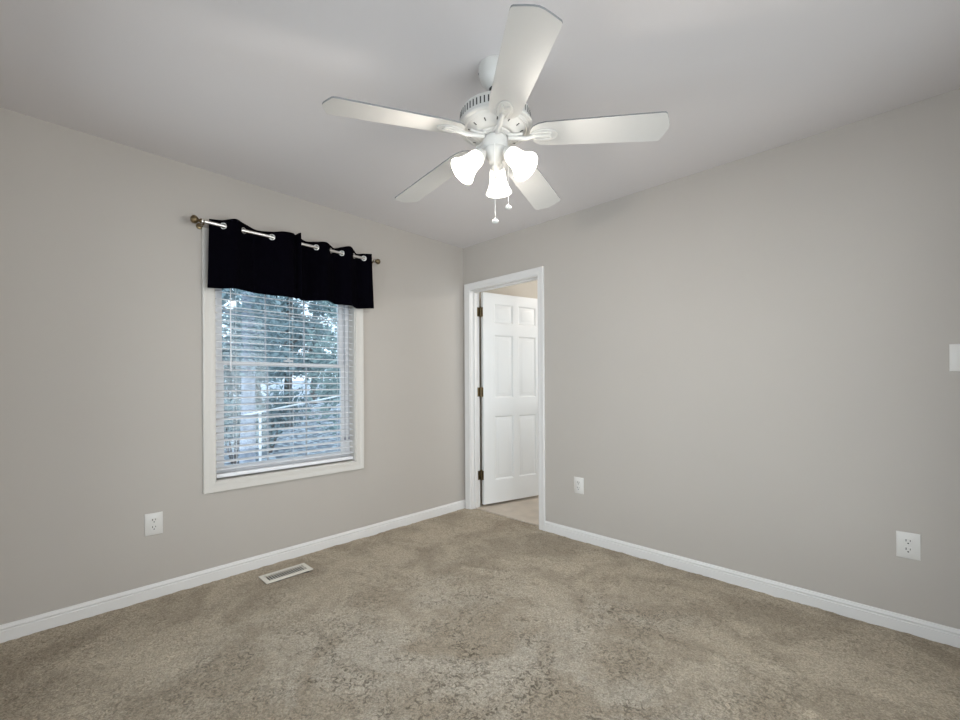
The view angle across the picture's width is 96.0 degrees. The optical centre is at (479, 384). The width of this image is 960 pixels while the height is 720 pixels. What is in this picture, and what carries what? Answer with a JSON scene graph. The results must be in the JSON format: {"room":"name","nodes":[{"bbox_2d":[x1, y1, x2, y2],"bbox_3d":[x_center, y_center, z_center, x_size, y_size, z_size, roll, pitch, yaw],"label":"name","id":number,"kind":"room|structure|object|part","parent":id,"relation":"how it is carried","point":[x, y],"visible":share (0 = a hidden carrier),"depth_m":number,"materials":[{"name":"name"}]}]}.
{"room":"empty bedroom","nodes":[
{"label":"empty bedroom","id":0,"kind":"room"},
{"bbox_2d":[0,107,537,624],"bbox_3d":[-0.292,-0.055,4.025,0.150,2.440,6.090,0,0,44],"label":"wall","id":1,"kind":"structure","parent":0,"point":[101,399],"depth_m":2.35,"materials":[{"name":"beige paint"}]},
{"bbox_2d":[145,511,162,536],"bbox_3d":[-1.786,0.766,2.368,0.008,0.120,0.080,0,0,44],"label":"wall outlet","id":2,"kind":"object","parent":1,"relation":"attached to","point":[153,521],"visible":1,"depth_m":2.37,"materials":[{"name":"white plastic"}]},
{"bbox_2d":[150,525,157,530],"bbox_3d":[-1.784,0.785,2.366,0.003,0.028,0.034,0,0,44],"label":"receptacle","id":3,"kind":"object","parent":2,"relation":"attached to","point":[152,527],"depth_m":2.37,"materials":[{"name":"grey plastic"}]},
{"bbox_2d":[150,518,157,522],"bbox_3d":[-1.784,0.746,2.366,0.003,0.028,0.034,0,0,44],"label":"receptacle","id":4,"kind":"object","parent":2,"relation":"attached to","point":[152,520],"depth_m":2.37,"materials":[{"name":"grey plastic"}]},
{"bbox_2d":[0,500,464,642],"bbox_3d":[-1.202,1.136,2.964,0.014,0.093,3.050,0,0,44],"label":"baseboard","id":5,"kind":"structure","parent":1,"relation":"attached to","point":[37,623],"depth_m":2.49,"materials":[{"name":"white paint"}]},
{"bbox_2d":[202,227,363,493],"bbox_3d":[-1.311,-0.139,2.964,0.168,1.564,1.056,0,0,44],"label":"window","id":6,"kind":"structure","parent":1,"relation":"in","point":[211,484],"depth_m":2.85,"materials":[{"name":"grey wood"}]},
{"bbox_3d":[-1.355,-0.474,3.006,0.028,0.706,0.857,0,0,44],"label":"sash","id":7,"kind":"part","parent":6,"relation":"part of","materials":[{"name":"white plastic"}]},
{"bbox_2d":[222,294,337,363],"bbox_3d":[-1.355,-0.469,3.006,0.012,0.653,0.797,0,0,44],"label":"grille","id":8,"kind":"object","parent":6,"relation":"attached to","point":[264,313],"depth_m":3.05,"materials":[{"name":"grey"}]},
{"bbox_3d":[-1.328,0.203,2.983,0.027,0.699,0.857,0,0,44],"label":"sash","id":9,"kind":"part","parent":6,"relation":"part of","materials":[{"name":"white plastic"}]},
{"bbox_3d":[-1.344,-0.137,2.996,0.075,1.429,0.918,0,0,44],"label":"frame","id":10,"kind":"part","parent":6,"relation":"part of","materials":[{"name":"white plastic"}]},
{"bbox_2d":[224,366,340,459],"bbox_3d":[-1.328,0.193,2.983,0.012,0.636,0.797,0,0,44],"label":"grille","id":11,"kind":"object","parent":6,"relation":"attached to","point":[339,367],"depth_m":3.07,"materials":[{"name":"grey"}]},
{"bbox_2d":[215,288,352,477],"bbox_3d":[-1.288,-0.143,2.942,0.067,1.415,0.906,0,0,44],"label":"window blind","id":12,"kind":"object","parent":6,"relation":"attached to","point":[305,463],"visible":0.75,"depth_m":2.88,"materials":[{"name":"white plastic"}]},
{"bbox_3d":[-1.532,-0.124,2.699,0.057,1.357,0.002,0,0,44],"label":"ladder cord","id":13,"kind":"part","parent":12,"relation":"part of","materials":[{"name":"white fabric"}]},
{"bbox_3d":[-1.288,0.554,2.946,0.052,0.022,0.906,0,0,44],"label":"rail","id":14,"kind":"part","parent":12,"relation":"part of","materials":[{"name":"white plastic"}]},
{"bbox_3d":[-1.288,-0.126,2.950,0.057,1.357,0.002,0,0,44],"label":"ladder cord","id":15,"kind":"part","parent":12,"relation":"part of","materials":[{"name":"white fabric"}]},
{"bbox_3d":[-1.044,-0.127,3.201,0.057,1.357,0.002,0,0,44],"label":"ladder cord","id":16,"kind":"part","parent":12,"relation":"part of","materials":[{"name":"white fabric"}]},
{"bbox_3d":[-1.002,-0.196,3.199,0.013,1.220,0.013,0,0,44],"label":"lift cord","id":17,"kind":"part","parent":12,"relation":"part of","materials":[{"name":"white fabric"}]},
{"bbox_3d":[-0.979,-0.196,3.222,0.013,1.220,0.013,0,0,44],"label":"lift cord","id":18,"kind":"part","parent":12,"relation":"part of","materials":[{"name":"white fabric"}]},
{"bbox_2d":[190,215,379,263],"bbox_3d":[-1.218,-0.931,2.887,0.114,0.048,1.233,0,0,44],"label":"curtain rod","id":19,"kind":"object","parent":1,"relation":"attached to","point":[194,219],"visible":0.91,"depth_m":2.64,"materials":[{"name":"silver metal"}]},
{"bbox_2d":[207,219,373,308],"bbox_3d":[-1.180,-0.773,2.860,0.109,0.430,1.072,0,0,44],"label":"window valance","id":20,"kind":"object","parent":19,"relation":"hanging from","point":[280,265],"visible":0.98,"depth_m":2.76,"materials":[{"name":"black fabric"}]},
{"bbox_2d":[0,0,959,247],"bbox_3d":[0.037,-1.337,1.744,3.810,0.120,3.285,0,0,44],"label":"ceiling","id":21,"kind":"structure","parent":0,"point":[236,89],"depth_m":1.81,"materials":[{"name":"paint"}]},
{"bbox_2d":[322,4,669,223],"bbox_3d":[0.026,-0.952,1.778,1.260,0.649,1.304,0,0,44],"label":"ceiling fan","id":22,"kind":"object","parent":21,"relation":"hanging from","point":[495,120],"visible":1,"depth_m":1.65,"materials":[{"name":"white metal"}]},
{"bbox_3d":[-0.295,-0.965,1.563,0.520,0.067,0.141,0,0,-24],"label":"blade","id":23,"kind":"part","parent":22,"relation":"part of","materials":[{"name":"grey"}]},
{"bbox_3d":[-0.209,-0.961,2.032,0.519,0.075,0.146,0,0,44],"label":"blade","id":24,"kind":"part","parent":22,"relation":"part of","materials":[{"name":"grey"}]},
{"bbox_3d":[-0.055,-0.856,1.702,0.110,0.130,0.128,0,0,44],"label":"lamp shade","id":25,"kind":"part","parent":22,"relation":"part of","materials":[{"name":"white glass"}]},
{"bbox_3d":[0.060,-0.639,1.691,0.027,0.023,0.027,0,0,44],"label":"chain pull","id":26,"kind":"part","parent":22,"relation":"part of","materials":[{"name":"white plastic"}]},
{"bbox_3d":[0.077,-0.857,1.865,0.118,0.130,0.126,0,0,44],"label":"lamp shade","id":27,"kind":"part","parent":22,"relation":"part of","materials":[{"name":"white glass"}]},
{"bbox_3d":[0.115,-0.719,1.753,0.027,0.023,0.027,0,0,44],"label":"chain pull","id":28,"kind":"part","parent":22,"relation":"part of","materials":[{"name":"white plastic"}]},
{"bbox_3d":[0.141,-0.876,1.679,0.060,0.062,0.049,0,0,44],"label":"light bulb","id":29,"kind":"part","parent":22,"relation":"part of","materials":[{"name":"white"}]},
{"bbox_3d":[0.157,-0.858,1.669,0.130,0.130,0.112,0,0,44],"label":"lamp shade","id":30,"kind":"part","parent":22,"relation":"part of","materials":[{"name":"white glass"}]},
{"bbox_3d":[0.121,-0.969,1.346,0.142,0.064,0.521,0,0,-6],"label":"blade","id":31,"kind":"part","parent":22,"relation":"part of","materials":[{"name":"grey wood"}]},
{"bbox_3d":[0.246,-0.970,2.094,0.142,0.063,0.521,0,0,30],"label":"blade","id":32,"kind":"part","parent":22,"relation":"part of","materials":[{"name":"grey wood"}]},
{"bbox_3d":[0.455,-0.978,1.675,0.521,0.051,0.142,0,0,12],"label":"blade","id":33,"kind":"part","parent":22,"relation":"part of","materials":[{"name":"grey wood"}]},
{"bbox_2d":[0,495,959,719],"bbox_3d":[1.028,1.207,2.750,3.810,0.142,6.090,0,0,44],"label":"floor","id":34,"kind":"structure","parent":0,"point":[462,614],"depth_m":1.90,"materials":[{"name":"beige carpet"}]},
{"bbox_2d":[258,563,312,583],"bbox_3d":[-1.188,1.163,2.654,0.135,0.031,0.277,0,0,44],"label":"floor vent","id":35,"kind":"object","parent":34,"relation":"in","point":[293,572],"visible":0.99,"depth_m":2.65,"materials":[{"name":"white metal"}]},
{"bbox_2d":[463,88,959,628],"bbox_3d":[1.148,-0.063,2.881,3.810,2.440,0.115,0,0,44],"label":"wall","id":36,"kind":"structure","parent":0,"point":[747,358],"depth_m":2.36,"materials":[{"name":"beige paint"}]},
{"bbox_2d":[464,266,544,530],"bbox_3d":[0.487,0.115,4.038,0.897,2.093,0.886,0,0,44],"label":"door","id":37,"kind":"structure","parent":36,"relation":"in","point":[512,391],"depth_m":4.13,"materials":[{"name":"white paint"}]},
{"bbox_3d":[0.277,0.113,3.821,0.897,2.087,0.017,0,0,44],"label":"casing","id":38,"kind":"part","parent":37,"relation":"part of","materials":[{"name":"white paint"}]},
{"bbox_2d":[574,477,583,493],"bbox_3d":[0.731,0.751,3.205,0.080,0.120,0.008,0,0,44],"label":"wall outlet","id":39,"kind":"object","parent":36,"relation":"attached to","point":[578,482],"visible":1,"depth_m":3.20,"materials":[{"name":"white plastic"}]},
{"bbox_2d":[545,521,959,647],"bbox_3d":[1.452,1.121,2.502,2.615,0.093,0.014,0,0,44],"label":"baseboard","id":40,"kind":"structure","parent":36,"relation":"attached to","point":[943,634],"depth_m":2.33,"materials":[{"name":"white paint"}]},
{"bbox_2d":[896,531,920,560],"bbox_3d":[1.976,0.746,1.995,0.080,0.120,0.008,0,0,44],"label":"wall outlet","id":41,"kind":"object","parent":36,"relation":"attached to","point":[908,545],"visible":1,"depth_m":1.99,"materials":[{"name":"white plastic"}]},
{"bbox_2d":[903,547,912,553],"bbox_3d":[1.975,0.765,1.994,0.034,0.028,0.003,0,0,44],"label":"receptacle","id":42,"kind":"object","parent":41,"relation":"attached to","point":[906,550],"depth_m":1.99,"materials":[{"name":"grey plastic"}]},
{"bbox_2d":[903,538,912,544],"bbox_3d":[1.974,0.726,1.994,0.034,0.028,0.003,0,0,44],"label":"receptacle","id":43,"kind":"object","parent":41,"relation":"attached to","point":[906,541],"depth_m":1.99,"materials":[{"name":"grey plastic"}]},
{"bbox_2d":[949,344,959,371],"bbox_3d":[2.096,-0.116,1.873,0.083,0.120,0.010,0,0,44],"label":"light switch","id":44,"kind":"object","parent":36,"relation":"attached to","point":[954,349],"visible":1,"depth_m":1.89,"materials":[{"name":"white plastic"}]},
{"label":"outside","id":45,"kind":"structure","parent":0,"visible":0},
{"bbox_2d":[224,380,339,464],"bbox_3d":[-10.771,0.672,25.533,44.840,2.349,52.000,0,0,44],"label":"ground","id":46,"kind":"structure","parent":45,"point":[263,386],"depth_m":13.67,"materials":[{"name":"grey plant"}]},
{"bbox_2d":[222,288,261,381],"bbox_3d":[-7.072,-2.189,10.299,3.323,8.024,3.511,0,0,-19],"label":"tree","id":47,"kind":"object","parent":46,"relation":"on","point":[224,351],"visible":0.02,"depth_m":10.60,"materials":[{"name":"green plant"}]},
{"bbox_2d":[224,358,262,410],"bbox_3d":[-9.720,0.063,16.320,3.241,2.768,2.831,0,0,35],"label":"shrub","id":48,"kind":"object","parent":46,"relation":"on","point":[226,386],"visible":0.12,"depth_m":15.95,"materials":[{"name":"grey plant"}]},
{"bbox_2d":[224,398,281,463],"bbox_3d":[-5.011,1.028,8.908,1.663,1.628,1.908,0,0,-13],"label":"shrub","id":49,"kind":"object","parent":46,"relation":"on","point":[228,408],"visible":0.26,"depth_m":8.79,"materials":[{"name":"green plant"}]},
{"bbox_2d":[224,295,294,411],"bbox_3d":[-9.650,-2.593,18.799,3.404,8.024,3.152,0,0,45],"label":"tree","id":50,"kind":"object","parent":46,"relation":"on","point":[257,387],"visible":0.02,"depth_m":18.71,"materials":[{"name":"green plant"}]},
{"bbox_2d":[222,288,305,462],"bbox_3d":[-3.750,-1.709,6.947,3.396,7.167,3.376,0,0,44],"label":"tree","id":51,"kind":"object","parent":46,"relation":"on","point":[256,327],"visible":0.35,"depth_m":6.86,"materials":[{"name":"green plant"}]},
{"bbox_2d":[227,385,311,452],"bbox_3d":[-5.252,0.900,10.894,2.097,1.791,1.832,0,0,4],"label":"shrub","id":52,"kind":"object","parent":46,"relation":"on","point":[292,393],"visible":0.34,"depth_m":10.71,"materials":[{"name":"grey plant"}]},
{"bbox_2d":[227,293,333,427],"bbox_3d":[-6.754,-2.356,14.963,3.415,8.024,3.163,0,0,-5],"label":"tree","id":53,"kind":"object","parent":46,"relation":"on","point":[310,325],"visible":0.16,"depth_m":14.89,"materials":[{"name":"green plant"}]},
{"bbox_2d":[230,396,339,460],"bbox_3d":[-2.754,0.963,5.969,0.028,1.591,1.804,0,0,44],"label":"handrail","id":54,"kind":"object","parent":46,"relation":"on","point":[259,412],"visible":0.41,"depth_m":5.78,"materials":[{"name":"white paint"}]},
{"bbox_3d":[-2.938,1.070,5.780,0.028,1.379,0.028,0,0,44],"label":"post","id":55,"kind":"part","parent":54,"relation":"part of","materials":[{"name":"white paint"}]},
{"bbox_3d":[-2.758,0.329,5.969,0.024,0.323,1.804,0,0,44],"label":"rail","id":56,"kind":"part","parent":54,"relation":"part of","materials":[{"name":"white paint"}]},
{"bbox_2d":[281,298,335,403],"bbox_3d":[-9.197,-2.789,23.658,3.404,8.024,3.152,0,0,14],"label":"tree","id":57,"kind":"object","parent":46,"relation":"on","point":[311,307],"visible":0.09,"depth_m":23.37,"materials":[{"name":"green plant"}]},
{"bbox_2d":[300,323,339,435],"bbox_3d":[-2.743,-1.470,10.291,3.395,6.706,3.469,0,0,21],"label":"tree","id":58,"kind":"object","parent":46,"relation":"on","point":[328,338],"visible":0.04,"depth_m":10.14,"materials":[{"name":"green plant"}]},
{"bbox_2d":[303,305,339,406],"bbox_3d":[-3.786,-0.535,13.225,2.635,4.772,2.725,0,0,45],"label":"tree","id":59,"kind":"object","parent":46,"relation":"on","point":[332,351],"visible":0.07,"depth_m":12.90,"materials":[{"name":"green plant"}]},
{"bbox_2d":[303,301,339,403],"bbox_3d":[-5.856,-1.833,19.196,3.395,6.706,3.469,0,0,35],"label":"tree","id":60,"kind":"object","parent":46,"relation":"on","point":[327,303],"visible":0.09,"depth_m":19.03,"materials":[{"name":"green plant"}]}
]}

